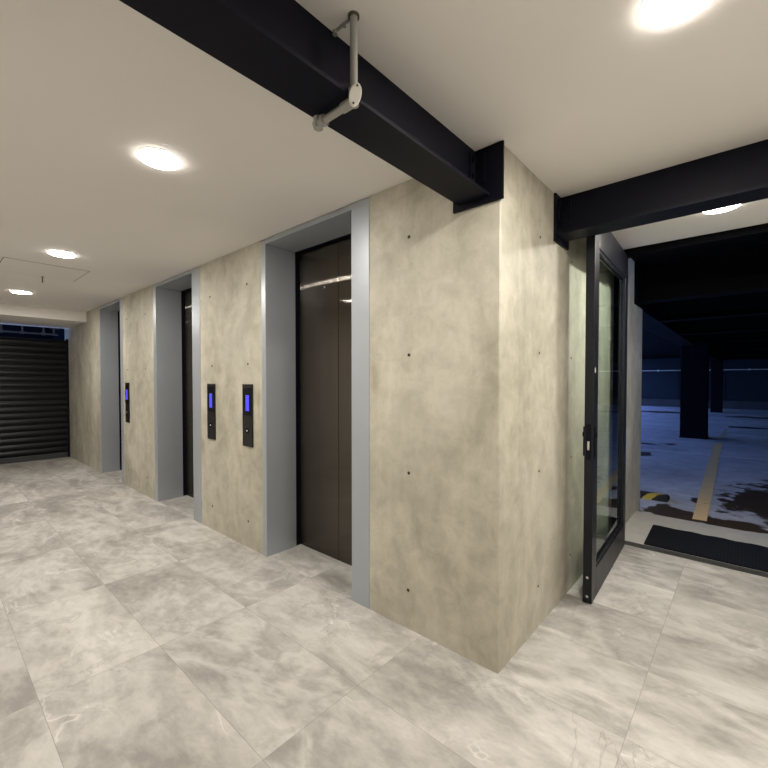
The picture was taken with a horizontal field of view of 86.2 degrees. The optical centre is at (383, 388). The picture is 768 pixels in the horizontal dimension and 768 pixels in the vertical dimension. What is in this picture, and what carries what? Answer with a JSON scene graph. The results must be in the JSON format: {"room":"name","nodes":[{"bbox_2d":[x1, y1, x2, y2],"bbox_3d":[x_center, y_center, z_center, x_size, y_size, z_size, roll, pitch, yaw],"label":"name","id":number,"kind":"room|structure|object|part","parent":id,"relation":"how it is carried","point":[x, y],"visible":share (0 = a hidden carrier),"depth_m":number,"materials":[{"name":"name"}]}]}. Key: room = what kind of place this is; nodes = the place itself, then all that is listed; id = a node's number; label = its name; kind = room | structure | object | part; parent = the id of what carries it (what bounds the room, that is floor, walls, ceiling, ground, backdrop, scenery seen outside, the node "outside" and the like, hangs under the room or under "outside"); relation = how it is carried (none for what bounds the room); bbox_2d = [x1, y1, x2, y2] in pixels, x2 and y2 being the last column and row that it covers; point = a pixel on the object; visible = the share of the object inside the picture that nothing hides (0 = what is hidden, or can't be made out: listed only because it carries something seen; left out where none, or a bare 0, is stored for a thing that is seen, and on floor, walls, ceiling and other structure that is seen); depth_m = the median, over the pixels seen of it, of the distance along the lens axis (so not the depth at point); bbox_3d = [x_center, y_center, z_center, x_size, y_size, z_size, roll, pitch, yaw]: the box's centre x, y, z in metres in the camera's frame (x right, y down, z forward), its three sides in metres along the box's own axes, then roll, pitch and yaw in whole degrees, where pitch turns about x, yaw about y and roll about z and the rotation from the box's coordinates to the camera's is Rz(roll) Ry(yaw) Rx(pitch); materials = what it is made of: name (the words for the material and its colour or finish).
{"room":"elevator lobby","nodes":[
{"label":"elevator lobby","id":0,"kind":"room"},
{"bbox_2d":[0,324,64,339],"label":"window","id":1,"kind":"structure","parent":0,"point":[61,332],"depth_m":8.59,"materials":[{"name":"glass"}]},
{"bbox_2d":[65,178,500,672],"bbox_3d":[-2.704,0.046,5.374,9.297,2.682,0.602,1,2,41],"label":"wall","id":2,"kind":"structure","parent":0,"point":[434,271],"depth_m":2.48,"materials":[{"name":"concrete"}]},
{"bbox_2d":[0,337,69,463],"bbox_3d":[-7.044,0.202,7.083,0.085,2.300,2.600,1,2,41],"label":"roller shutter","id":3,"kind":"object","parent":2,"relation":"attached to","point":[34,373],"visible":1,"depth_m":7.64,"materials":[{"name":"metal"}]},
{"bbox_3d":[-6.194,0.182,8.043,0.085,2.300,0.035,1,2,41],"label":"guide rail","id":4,"kind":"part","parent":3,"relation":"part of","materials":[{"name":"black metal"}]},
{"bbox_2d":[99,298,124,483],"bbox_3d":[-4.028,0.030,6.418,1.140,2.679,0.414,1,2,41],"label":"doorway","id":5,"kind":"structure","parent":2,"relation":"in","point":[110,314],"depth_m":6.69,"materials":[{"name":"grey metal"}]},
{"bbox_2d":[125,383,129,422],"bbox_3d":[-3.600,0.192,5.760,0.145,0.555,0.017,1,2,41],"label":"panel","id":6,"kind":"object","parent":2,"relation":"attached to","point":[127,391],"visible":1,"depth_m":5.74,"materials":[{"name":"black paint"}]},
{"bbox_2d":[153,266,201,523],"bbox_3d":[-2.229,0.063,4.859,1.277,2.679,0.464,1,2,41],"label":"doorway","id":7,"kind":"structure","parent":2,"relation":"in","point":[176,299],"depth_m":5.14,"materials":[{"name":"grey metal"}]},
{"bbox_3d":[-2.362,0.076,5.160,0.495,2.620,0.040,1,2,41],"label":"door panel","id":8,"kind":"part","parent":7,"relation":"part of","materials":[{"name":"brown metal"}]},
{"bbox_2d":[207,384,215,439],"bbox_3d":[-1.727,0.227,4.103,0.159,0.555,0.017,1,2,41],"label":"panel","id":9,"kind":"object","parent":2,"relation":"attached to","point":[211,398],"visible":1,"depth_m":4.09,"materials":[{"name":"black paint"}]},
{"bbox_2d":[242,384,253,447],"bbox_3d":[-1.211,0.236,3.647,0.166,0.555,0.017,1,2,41],"label":"panel","id":10,"kind":"object","parent":2,"relation":"attached to","point":[247,389],"visible":1,"depth_m":3.63,"materials":[{"name":"black paint"}]},
{"bbox_2d":[261,197,369,608],"bbox_3d":[-0.414,0.096,3.254,1.257,2.679,0.464,1,2,41],"label":"doorway","id":11,"kind":"structure","parent":2,"relation":"in","point":[315,273],"depth_m":3.47,"materials":[{"name":"grey metal"}]},
{"bbox_3d":[-0.554,0.109,3.562,0.510,2.620,0.040,1,2,41],"label":"door panel","id":12,"kind":"part","parent":11,"relation":"part of","materials":[{"name":"brown metal"}]},
{"bbox_3d":[-0.371,1.429,3.407,1.033,0.009,0.100,1,2,41],"label":"sill","id":13,"kind":"part","parent":11,"relation":"part of","materials":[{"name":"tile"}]},
{"bbox_3d":[-0.169,0.117,3.220,0.510,2.620,0.040,1,2,41],"label":"door panel","id":14,"kind":"part","parent":11,"relation":"part of","materials":[{"name":"brown metal"}]},
{"bbox_2d":[0,457,767,767],"bbox_3d":[-2.372,1.468,4.418,11.100,0.120,5.060,1,2,41],"label":"floor","id":15,"kind":"structure","parent":0,"point":[135,632],"depth_m":2.20,"materials":[{"name":"tile"}]},
{"bbox_2d":[625,541,767,577],"bbox_3d":[2.756,1.479,3.325,1.670,0.104,0.100,1,2,41],"label":"threshold","id":16,"kind":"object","parent":15,"relation":"on","point":[694,558],"depth_m":3.43,"materials":[{"name":"metal"}]},
{"bbox_2d":[0,0,767,311],"bbox_3d":[-2.751,-1.342,4.761,12.200,0.120,5.160,1,2,41],"label":"ceiling","id":17,"kind":"structure","parent":0,"point":[586,95],"depth_m":1.83,"materials":[{"name":"paint"}]},
{"bbox_2d":[11,290,30,293],"bbox_3d":[-4.872,-1.290,5.511,0.212,0.015,0.212,1,2,41],"label":"recessed light","id":18,"kind":"object","parent":17,"relation":"in","point":[12,291],"visible":1,"depth_m":5.47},
{"bbox_2d":[0,324,59,335],"bbox_3d":[-7.177,-1.178,7.172,0.060,0.325,2.400,1,2,41],"label":"conduit","id":19,"kind":"object","parent":17,"relation":"hanging from","point":[1,330],"visible":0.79,"depth_m":7.71,"materials":[{"name":"grey metal"}]},
{"bbox_2d":[0,303,86,328],"bbox_3d":[-6.569,-1.235,6.632,1.465,0.172,2.600,1,2,41],"label":"beam","id":20,"kind":"structure","parent":17,"relation":"attached to","point":[10,314],"depth_m":6.83,"materials":[{"name":"paint"}]},
{"bbox_2d":[0,257,89,282],"bbox_3d":[-3.681,-1.240,4.428,0.694,0.070,0.694,1,2,41],"label":"ceiling hatch","id":21,"kind":"object","parent":17,"relation":"attached to","point":[12,265],"visible":1,"depth_m":4.42,"materials":[{"name":"paint"}]},
{"bbox_2d":[47,250,75,257],"bbox_3d":[-3.011,-1.255,3.842,0.212,0.015,0.212,1,2,41],"label":"recessed light","id":22,"kind":"object","parent":17,"relation":"in","point":[57,253],"visible":1,"depth_m":3.81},
{"bbox_2d":[137,148,181,169],"bbox_3d":[-1.197,-1.221,2.194,0.212,0.015,0.212,1,2,41],"label":"recessed light","id":23,"kind":"object","parent":17,"relation":"in","point":[154,157],"visible":1,"depth_m":2.17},
{"bbox_2d":[119,0,503,213],"bbox_3d":[-0.374,-1.065,1.154,0.287,0.282,2.600,1,2,41],"label":"steel beam","id":24,"kind":"structure","parent":17,"relation":"attached to","point":[280,46],"depth_m":1.38,"materials":[{"name":"black metal"}]},
{"bbox_2d":[312,10,361,131],"bbox_3d":[-0.162,-1.062,1.387,0.231,0.300,0.046,1,2,41],"label":"conduit","id":25,"kind":"object","parent":24,"relation":"attached to","point":[355,91],"visible":1,"depth_m":1.33,"materials":[{"name":"grey plastic"}]},
{"bbox_3d":[-0.092,-0.945,1.318,0.042,0.069,0.019,0,1,-1],"label":"plate","id":26,"kind":"part","parent":25,"relation":"part of","materials":[{"name":"beige metal"}]},
{"bbox_3d":[0.483,-1.086,2.122,0.287,0.282,0.014,1,2,41],"label":"plate","id":27,"kind":"part","parent":24,"relation":"part of","materials":[{"name":"black paint"}]},
{"bbox_2d":[553,139,767,250],"bbox_3d":[1.776,-1.077,2.149,1.650,0.301,0.260,1,2,41],"label":"steel beam","id":28,"kind":"structure","parent":17,"relation":"attached to","point":[739,175],"depth_m":2.28,"materials":[{"name":"black metal"}]},
{"bbox_3d":[1.164,-1.088,2.691,0.014,0.301,0.260,1,2,41],"label":"plate","id":29,"kind":"part","parent":28,"relation":"part of","materials":[{"name":"black paint"}]},
{"bbox_2d":[639,0,711,27],"bbox_3d":[0.914,-1.201,1.269,0.212,0.015,0.212,1,2,41],"label":"recessed light","id":30,"kind":"object","parent":17,"relation":"in","point":[653,13],"visible":1,"depth_m":1.30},
{"bbox_2d":[703,204,740,213],"bbox_3d":[2.295,-1.233,2.795,0.212,0.015,0.212,1,2,41],"label":"recessed light","id":31,"kind":"object","parent":17,"relation":"in","point":[735,206],"visible":0.42,"depth_m":2.83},
{"bbox_2d":[498,146,642,672],"bbox_3d":[1.697,0.111,3.554,0.302,2.930,3.697,1,2,41],"label":"wall","id":32,"kind":"structure","parent":0,"point":[543,283],"depth_m":2.53,"materials":[{"name":"concrete"}]},
{"bbox_2d":[582,232,627,603],"bbox_3d":[1.762,0.125,3.233,0.087,2.606,1.312,1,2,38],"label":"door","id":33,"kind":"structure","parent":32,"relation":"in","point":[605,248],"depth_m":2.79,"materials":[{"name":"grey metal"}]},
{"bbox_3d":[1.771,1.327,3.258,0.055,0.203,1.037,1,2,39],"label":"rail","id":34,"kind":"part","parent":33,"relation":"part of","materials":[{"name":"grey metal"}]},
{"bbox_3d":[1.771,-1.070,3.208,0.055,0.215,1.037,1,2,39],"label":"rail","id":35,"kind":"part","parent":33,"relation":"part of","materials":[{"name":"grey metal"}]},
{"bbox_2d":[611,223,767,530],"bbox_3d":[2.760,0.090,3.285,1.650,2.682,0.112,1,2,41],"label":"door frame","id":36,"kind":"structure","parent":32,"relation":"attached to","point":[761,229],"depth_m":3.63,"materials":[{"name":"metal"}]},
{"bbox_2d":[625,406,767,572],"bbox_3d":[16.290,1.160,19.849,60.000,0.150,42.590,1,2,41],"label":"floor","id":37,"kind":"structure","parent":0,"point":[739,500],"depth_m":6.56,"materials":[{"name":"concrete"}]},
{"bbox_2d":[640,490,669,501],"bbox_3d":[3.028,1.370,5.713,1.550,0.066,0.260,1,2,41],"label":"wheel stop","id":38,"kind":"object","parent":37,"relation":"on","point":[648,495],"visible":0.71,"depth_m":5.23,"materials":[{"name":"black rubber"}]},
{"bbox_2d":[679,335,709,438],"bbox_3d":[8.263,-0.107,10.925,0.595,2.800,0.580,1,2,41],"label":"column","id":39,"kind":"structure","parent":37,"relation":"on","point":[694,380],"depth_m":10.72,"materials":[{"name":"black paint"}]},
{"bbox_2d":[643,449,763,459],"bbox_3d":[7.513,1.361,7.667,9.026,0.001,0.060,1,2,37],"label":"painted line","id":40,"kind":"object","parent":37,"relation":"on","point":[643,449],"visible":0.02,"depth_m":8.41,"materials":[{"name":"white paint"}]},
{"bbox_2d":[644,525,767,572],"bbox_3d":[3.040,1.419,3.588,1.255,0.012,0.641,1,2,41],"label":"doormat","id":41,"kind":"object","parent":37,"relation":"on","point":[747,555],"visible":1,"depth_m":3.65,"materials":[{"name":"black rubber"}]},
{"bbox_2d":[692,443,722,520],"bbox_3d":[5.768,1.369,7.228,0.163,0.002,7.239,1,2,41],"label":"painted line","id":42,"kind":"object","parent":37,"relation":"on","point":[701,511],"visible":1,"depth_m":5.87,"materials":[{"name":"yellow paint"}]},
{"bbox_2d":[710,356,722,412],"bbox_3d":[15.807,-0.286,19.504,0.465,2.800,0.530,1,2,41],"label":"column","id":43,"kind":"structure","parent":37,"relation":"on","point":[716,396],"depth_m":19.32,"materials":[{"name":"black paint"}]},
{"bbox_2d":[631,235,767,358],"bbox_3d":[14.695,-1.587,9.384,20.600,0.220,24.888,1,2,41],"label":"ceiling","id":44,"kind":"structure","parent":0,"point":[654,346],"depth_m":4.32,"materials":[{"name":"concrete"}]},
{"bbox_2d":[642,303,694,345],"bbox_3d":[5.395,-1.261,7.904,0.340,0.370,7.720,1,2,41],"label":"girder","id":45,"kind":"object","parent":44,"relation":"attached to","point":[670,331],"visible":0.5,"depth_m":7.37,"materials":[{"name":"black metal"}]},
{"bbox_2d":[634,244,767,308],"bbox_3d":[5.120,-1.111,2.645,6.000,0.450,0.475,1,2,41],"label":"steel beam","id":46,"kind":"structure","parent":44,"relation":"attached to","point":[742,270],"depth_m":4.25,"materials":[{"name":"black metal"}]},
{"bbox_3d":[2.878,-1.152,4.628,0.014,0.450,0.475,1,2,41],"label":"plate","id":47,"kind":"part","parent":46,"relation":"part of","materials":[{"name":"metal"}]},
{"bbox_2d":[659,291,767,322],"bbox_3d":[6.564,-1.188,4.427,6.000,0.370,0.200,1,2,41],"label":"steel beam","id":48,"kind":"structure","parent":44,"relation":"attached to","point":[749,304],"depth_m":5.96,"materials":[{"name":"black metal"}]},
{"bbox_2d":[679,314,767,334],"bbox_3d":[8.221,-1.227,6.299,6.000,0.370,0.200,1,2,41],"label":"steel beam","id":49,"kind":"structure","parent":44,"relation":"attached to","point":[755,322],"depth_m":7.82,"materials":[{"name":"black metal"}]},
{"bbox_2d":[693,330,767,343],"bbox_3d":[9.910,-1.267,8.208,6.000,0.370,0.200,1,2,41],"label":"steel beam","id":50,"kind":"structure","parent":44,"relation":"attached to","point":[751,335],"depth_m":9.70,"materials":[{"name":"black metal"}]},
{"bbox_2d":[709,340,767,350],"bbox_3d":[12.362,-1.325,10.979,6.000,0.370,0.200,1,2,41],"label":"steel beam","id":51,"kind":"structure","parent":44,"relation":"attached to","point":[744,345],"depth_m":12.41,"materials":[{"name":"black metal"}]},
{"bbox_2d":[712,349,767,356],"bbox_3d":[14.814,-1.383,13.749,6.000,0.370,0.200,1,2,41],"label":"steel beam","id":52,"kind":"structure","parent":44,"relation":"attached to","point":[761,351],"depth_m":15.17,"materials":[{"name":"black metal"}]},
{"bbox_2d":[717,355,767,359],"bbox_3d":[17.265,-1.441,16.520,6.000,0.370,0.200,1,2,41],"label":"steel beam","id":53,"kind":"structure","parent":44,"relation":"attached to","point":[748,356],"depth_m":17.96,"materials":[{"name":"black metal"}]},
{"bbox_2d":[641,358,767,401],"bbox_3d":[18.493,-0.346,22.308,28.060,2.802,0.340,1,2,41],"label":"wall","id":54,"kind":"structure","parent":0,"point":[738,385],"depth_m":22.16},
{"bbox_2d":[641,398,767,409],"bbox_3d":[18.277,0.849,22.089,28.000,0.422,0.310,1,2,41],"label":"trim","id":55,"kind":"structure","parent":54,"relation":"attached to","point":[750,405],"depth_m":21.87,"materials":[{"name":"concrete"}]},
{"bbox_2d":[642,368,767,371],"bbox_3d":[18.357,-1.024,22.140,28.000,0.100,0.150,1,2,41],"label":"wall rail","id":56,"kind":"object","parent":54,"relation":"attached to","point":[749,368],"visible":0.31,"depth_m":22.06,"materials":[{"name":"grey metal"}]}
]}

